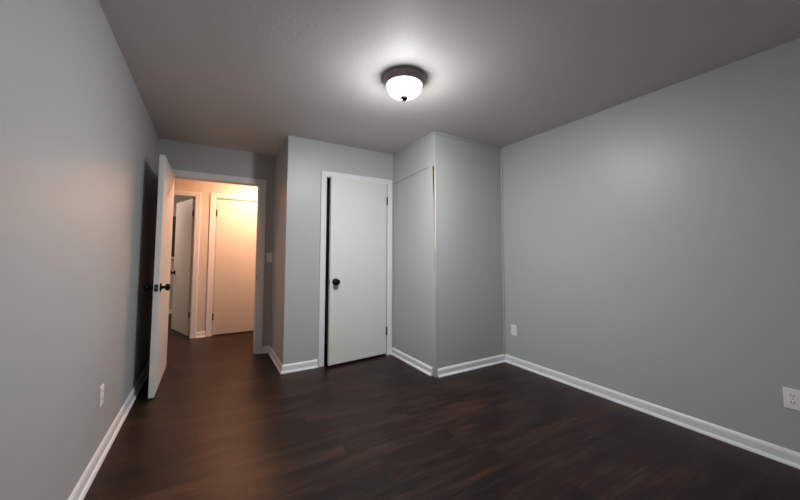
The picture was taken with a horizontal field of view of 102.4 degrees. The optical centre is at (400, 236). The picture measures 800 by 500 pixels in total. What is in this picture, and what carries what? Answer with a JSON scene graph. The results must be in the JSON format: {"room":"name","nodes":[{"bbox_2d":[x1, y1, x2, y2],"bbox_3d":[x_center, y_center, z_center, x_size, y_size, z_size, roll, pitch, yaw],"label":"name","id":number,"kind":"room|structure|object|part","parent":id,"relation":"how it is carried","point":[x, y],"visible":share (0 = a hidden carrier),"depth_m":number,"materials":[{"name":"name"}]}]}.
{"room":"empty bedroom","nodes":[
{"label":"empty bedroom","id":0,"kind":"room"},
{"bbox_2d":[0,0,158,499],"bbox_3d":[-1.460,0.040,1.337,0.120,2.440,4.744,2,-4,-30],"label":"wall","id":1,"kind":"structure","parent":0,"point":[79,140],"depth_m":1.34,"materials":[{"name":"grey paint"}]},
{"bbox_2d":[99,384,103,407],"bbox_3d":[-1.726,0.921,1.859,0.008,0.114,0.070,2,-4,-30],"label":"wall outlet","id":2,"kind":"object","parent":1,"relation":"attached to","point":[101,395],"visible":1,"depth_m":1.84,"materials":[{"name":"white plastic"}]},
{"bbox_2d":[68,361,149,499],"bbox_3d":[-1.387,1.221,1.311,0.057,0.080,4.744,2,-4,-30],"label":"baseboard","id":3,"kind":"structure","parent":1,"relation":"attached to","point":[83,485],"depth_m":1.93,"materials":[{"name":"white paint"}]},
{"bbox_2d":[169,197,194,308],"bbox_3d":[-5.067,0.335,6.426,2.000,2.440,0.150,2,-4,-30],"label":"wall","id":4,"kind":"structure","parent":0,"point":[176,199],"depth_m":6.57,"materials":[{"name":"grey paint"}]},
{"bbox_2d":[171,216,175,258],"bbox_3d":[-4.792,0.020,6.542,0.770,0.875,0.160,2,-4,-30],"label":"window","id":5,"kind":"structure","parent":4,"relation":"in","point":[174,217],"depth_m":6.65,"materials":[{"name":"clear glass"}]},
{"bbox_2d":[174,179,257,331],"bbox_3d":[-2.493,0.256,5.002,5.228,2.440,0.120,2,-4,-30],"label":"wall","id":6,"kind":"structure","parent":0,"point":[205,188],"depth_m":4.71,"materials":[{"name":"beige paint"}]},
{"bbox_2d":[170,198,193,335],"bbox_3d":[-3.358,0.457,4.964,0.774,2.008,0.177,-3,-4,40],"label":"door","id":7,"kind":"structure","parent":6,"relation":"in","point":[182,255],"depth_m":4.91,"materials":[{"name":"white paint"}]},
{"bbox_2d":[174,190,200,337],"bbox_3d":[-3.349,0.393,4.480,0.913,2.102,0.136,2,-4,-30],"label":"trim","id":8,"kind":"structure","parent":6,"relation":"attached to","point":[177,193],"depth_m":4.64,"materials":[{"name":"white paint"}]},
{"bbox_2d":[196,331,204,337],"bbox_3d":[-2.875,1.415,4.624,0.112,0.080,0.027,2,-4,-30],"label":"baseboard","id":9,"kind":"structure","parent":6,"relation":"attached to","point":[202,333],"depth_m":4.62,"materials":[{"name":"white paint"}]},
{"bbox_2d":[205,193,256,336],"bbox_3d":[-2.452,0.425,5.007,0.942,2.105,0.136,2,-4,-30],"label":"trim","id":10,"kind":"structure","parent":6,"relation":"attached to","point":[213,196],"depth_m":4.75,"materials":[{"name":"white paint"}]},
{"bbox_2d":[212,199,256,334],"bbox_3d":[-2.424,0.459,4.947,0.768,2.006,0.106,2,-4,-30],"label":"door","id":11,"kind":"structure","parent":6,"relation":"in","point":[236,227],"depth_m":4.91,"materials":[{"name":"white paint"}]},
{"bbox_2d":[149,138,329,360],"bbox_3d":[-1.857,0.194,3.925,5.228,2.440,0.125,2,-4,-30],"label":"wall","id":12,"kind":"structure","parent":0,"point":[185,156],"depth_m":3.90,"materials":[{"name":"grey paint"}]},
{"bbox_2d":[144,155,174,398],"bbox_3d":[-2.266,0.338,3.072,0.182,2.032,0.886,2,-4,-31],"label":"door","id":13,"kind":"structure","parent":12,"relation":"in","point":[165,200],"depth_m":2.79,"materials":[{"name":"white paint"}]},
{"bbox_3d":[-2.125,0.436,2.717,0.071,0.074,0.074,2,-4,-31],"label":"knob","id":14,"kind":"part","parent":13,"relation":"part of","materials":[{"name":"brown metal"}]},
{"bbox_3d":[-2.029,0.440,2.774,0.071,0.074,0.074,2,-4,-31],"label":"knob","id":15,"kind":"part","parent":13,"relation":"part of","materials":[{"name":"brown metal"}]},
{"bbox_2d":[166,169,266,360],"bbox_3d":[-2.145,0.342,3.737,1.035,2.120,0.141,2,-4,-30],"label":"trim","id":16,"kind":"structure","parent":12,"relation":"attached to","point":[261,184],"depth_m":3.90,"materials":[{"name":"white paint"}]},
{"bbox_2d":[266,253,271,261],"bbox_3d":[-1.623,0.264,3.976,0.070,0.114,0.017,2,-4,-30],"label":"light switch","id":17,"kind":"object","parent":12,"relation":"attached to","point":[268,255],"visible":1,"depth_m":3.98,"materials":[{"name":"white plastic"}]},
{"bbox_2d":[270,135,297,364],"bbox_3d":[-1.344,0.180,3.681,0.100,2.440,0.816,2,-4,-30],"label":"wall","id":18,"kind":"structure","parent":0,"point":[286,158],"depth_m":3.39,"materials":[{"name":"grey paint"}]},
{"bbox_2d":[262,345,317,373],"bbox_3d":[-1.271,1.360,3.640,0.377,0.080,0.873,2,-4,-35],"label":"baseboard","id":19,"kind":"structure","parent":18,"relation":"attached to","point":[294,367],"depth_m":3.34,"materials":[{"name":"white paint"}]},
{"bbox_2d":[293,137,392,362],"bbox_3d":[-0.620,0.182,3.692,1.159,2.440,0.100,2,-4,-30],"label":"wall","id":20,"kind":"structure","parent":0,"point":[314,156],"depth_m":3.45,"materials":[{"name":"grey paint"}]},
{"bbox_2d":[318,170,391,366],"bbox_3d":[-0.514,0.349,3.736,0.891,2.113,0.116,2,-4,-30],"label":"trim","id":21,"kind":"structure","parent":20,"relation":"attached to","point":[325,175],"depth_m":3.57,"materials":[{"name":"white paint"}]},
{"bbox_2d":[327,176,387,365],"bbox_3d":[-0.471,0.366,3.674,0.746,2.028,0.177,3,-4,-36],"label":"door","id":22,"kind":"structure","parent":20,"relation":"in","point":[357,329],"depth_m":3.63,"materials":[{"name":"white paint"}]},
{"bbox_3d":[-0.683,0.491,3.443,0.074,0.074,0.071,3,-4,-36],"label":"knob","id":23,"kind":"part","parent":22,"relation":"part of","materials":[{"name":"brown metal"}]},
{"bbox_2d":[392,135,434,375],"bbox_3d":[0.123,0.181,3.631,0.061,2.440,0.960,2,-4,-30],"label":"wall","id":24,"kind":"structure","parent":0,"point":[413,168],"depth_m":3.52,"materials":[{"name":"grey paint"}]},
{"bbox_2d":[391,347,431,375],"bbox_3d":[0.097,1.356,3.515,0.027,0.080,0.814,2,-4,-30],"label":"baseboard","id":25,"kind":"structure","parent":24,"relation":"attached to","point":[415,363],"depth_m":3.45,"materials":[{"name":"white paint"}]},
{"bbox_3d":[0.130,-0.853,3.646,0.020,0.374,0.844,2,-4,-30],"label":"panel","id":26,"kind":"part","parent":24,"relation":"part of","materials":[{"name":"grey paint"}]},
{"bbox_2d":[83,313,799,499],"bbox_3d":[-1.590,1.435,3.391,5.228,0.100,8.790,2,-4,-30],"label":"floor","id":27,"kind":"structure","parent":0,"point":[221,421],"depth_m":2.03,"materials":[{"name":"brown wood"}]},
{"bbox_2d":[98,0,799,155],"bbox_3d":[-1.584,-1.101,3.542,5.228,0.100,8.790,2,-4,-30],"label":"ceiling","id":28,"kind":"structure","parent":0,"point":[242,75],"depth_m":2.05,"materials":[{"name":"grey paint"}]},
{"bbox_2d":[383,67,425,101],"bbox_3d":[0.027,-1.038,2.284,0.302,0.168,0.302,2,-4,-30],"label":"ceiling light","id":29,"kind":"object","parent":28,"relation":"attached to","point":[402,83],"visible":1,"depth_m":2.20,"materials":[{"name":"white glass"}]},
{"bbox_3d":[0.027,-1.029,2.283,0.248,0.090,0.248,2,-4,-30],"label":"lamp shade","id":30,"kind":"part","parent":29,"relation":"part of","materials":[{"name":"white glass"}]},
{"bbox_2d":[437,135,503,367],"bbox_3d":[0.759,0.172,3.470,0.942,2.440,0.050,2,-4,-30],"label":"wall","id":31,"kind":"structure","parent":0,"point":[469,217],"depth_m":3.42,"materials":[{"name":"grey paint"}]},
{"bbox_2d":[433,134,437,376],"bbox_3d":[0.351,0.167,3.210,0.033,2.418,0.025,2,-4,-30],"label":"trim","id":32,"kind":"structure","parent":31,"relation":"attached to","point":[434,135],"depth_m":3.19,"materials":[{"name":"grey paint"}]},
{"bbox_2d":[393,131,501,155],"bbox_3d":[0.542,-1.014,3.881,0.975,0.024,0.874,2,-4,-30],"label":"trim","id":33,"kind":"structure","parent":31,"relation":"attached to","point":[434,132],"depth_m":3.51,"materials":[{"name":"grey paint"}]},
{"bbox_2d":[438,354,504,377],"bbox_3d":[0.774,1.348,3.366,0.946,0.080,0.027,2,-4,-30],"label":"baseboard","id":34,"kind":"structure","parent":31,"relation":"attached to","point":[476,364],"depth_m":3.34,"materials":[{"name":"white paint"}]},
{"bbox_2d":[502,38,799,452],"bbox_3d":[2.006,0.112,2.401,0.120,2.440,3.062,2,-4,-30],"label":"wall","id":35,"kind":"structure","parent":0,"point":[652,240],"depth_m":2.32,"materials":[{"name":"grey paint"}]},
{"bbox_2d":[500,149,505,354],"bbox_3d":[1.170,0.198,3.682,0.018,2.416,0.024,2,-4,-30],"label":"trim","id":36,"kind":"structure","parent":35,"relation":"attached to","point":[501,149],"depth_m":3.67,"materials":[{"name":"grey paint"}]},
{"bbox_2d":[511,324,516,335],"bbox_3d":[1.240,1.028,3.519,0.008,0.114,0.070,2,-4,-30],"label":"wall outlet","id":37,"kind":"object","parent":35,"relation":"attached to","point":[513,327],"visible":1,"depth_m":3.52,"materials":[{"name":"white plastic"}]},
{"bbox_2d":[505,354,799,468],"bbox_3d":[1.940,1.287,2.293,0.027,0.080,3.062,2,-4,-30],"label":"baseboard","id":38,"kind":"structure","parent":35,"relation":"attached to","point":[789,457],"depth_m":2.27,"materials":[{"name":"white paint"}]},
{"bbox_2d":[783,387,799,410],"bbox_3d":[2.235,0.930,1.833,0.008,0.114,0.070,2,-4,-30],"label":"wall outlet","id":39,"kind":"object","parent":35,"relation":"attached to","point":[791,397],"visible":1,"depth_m":1.83,"materials":[{"name":"white plastic"}]},
{"bbox_2d":[788,393,796,398],"bbox_3d":[2.233,0.910,1.833,0.002,0.027,0.033,2,-4,-30],"label":"receptacle","id":40,"kind":"object","parent":39,"relation":"attached to","point":[790,395],"depth_m":1.83,"materials":[{"name":"white plastic"}]},
{"bbox_2d":[788,399,797,405],"bbox_3d":[2.233,0.949,1.830,0.002,0.027,0.033,2,-4,-30],"label":"receptacle","id":41,"kind":"object","parent":39,"relation":"attached to","point":[791,402],"depth_m":1.83,"materials":[{"name":"white plastic"}]}
]}

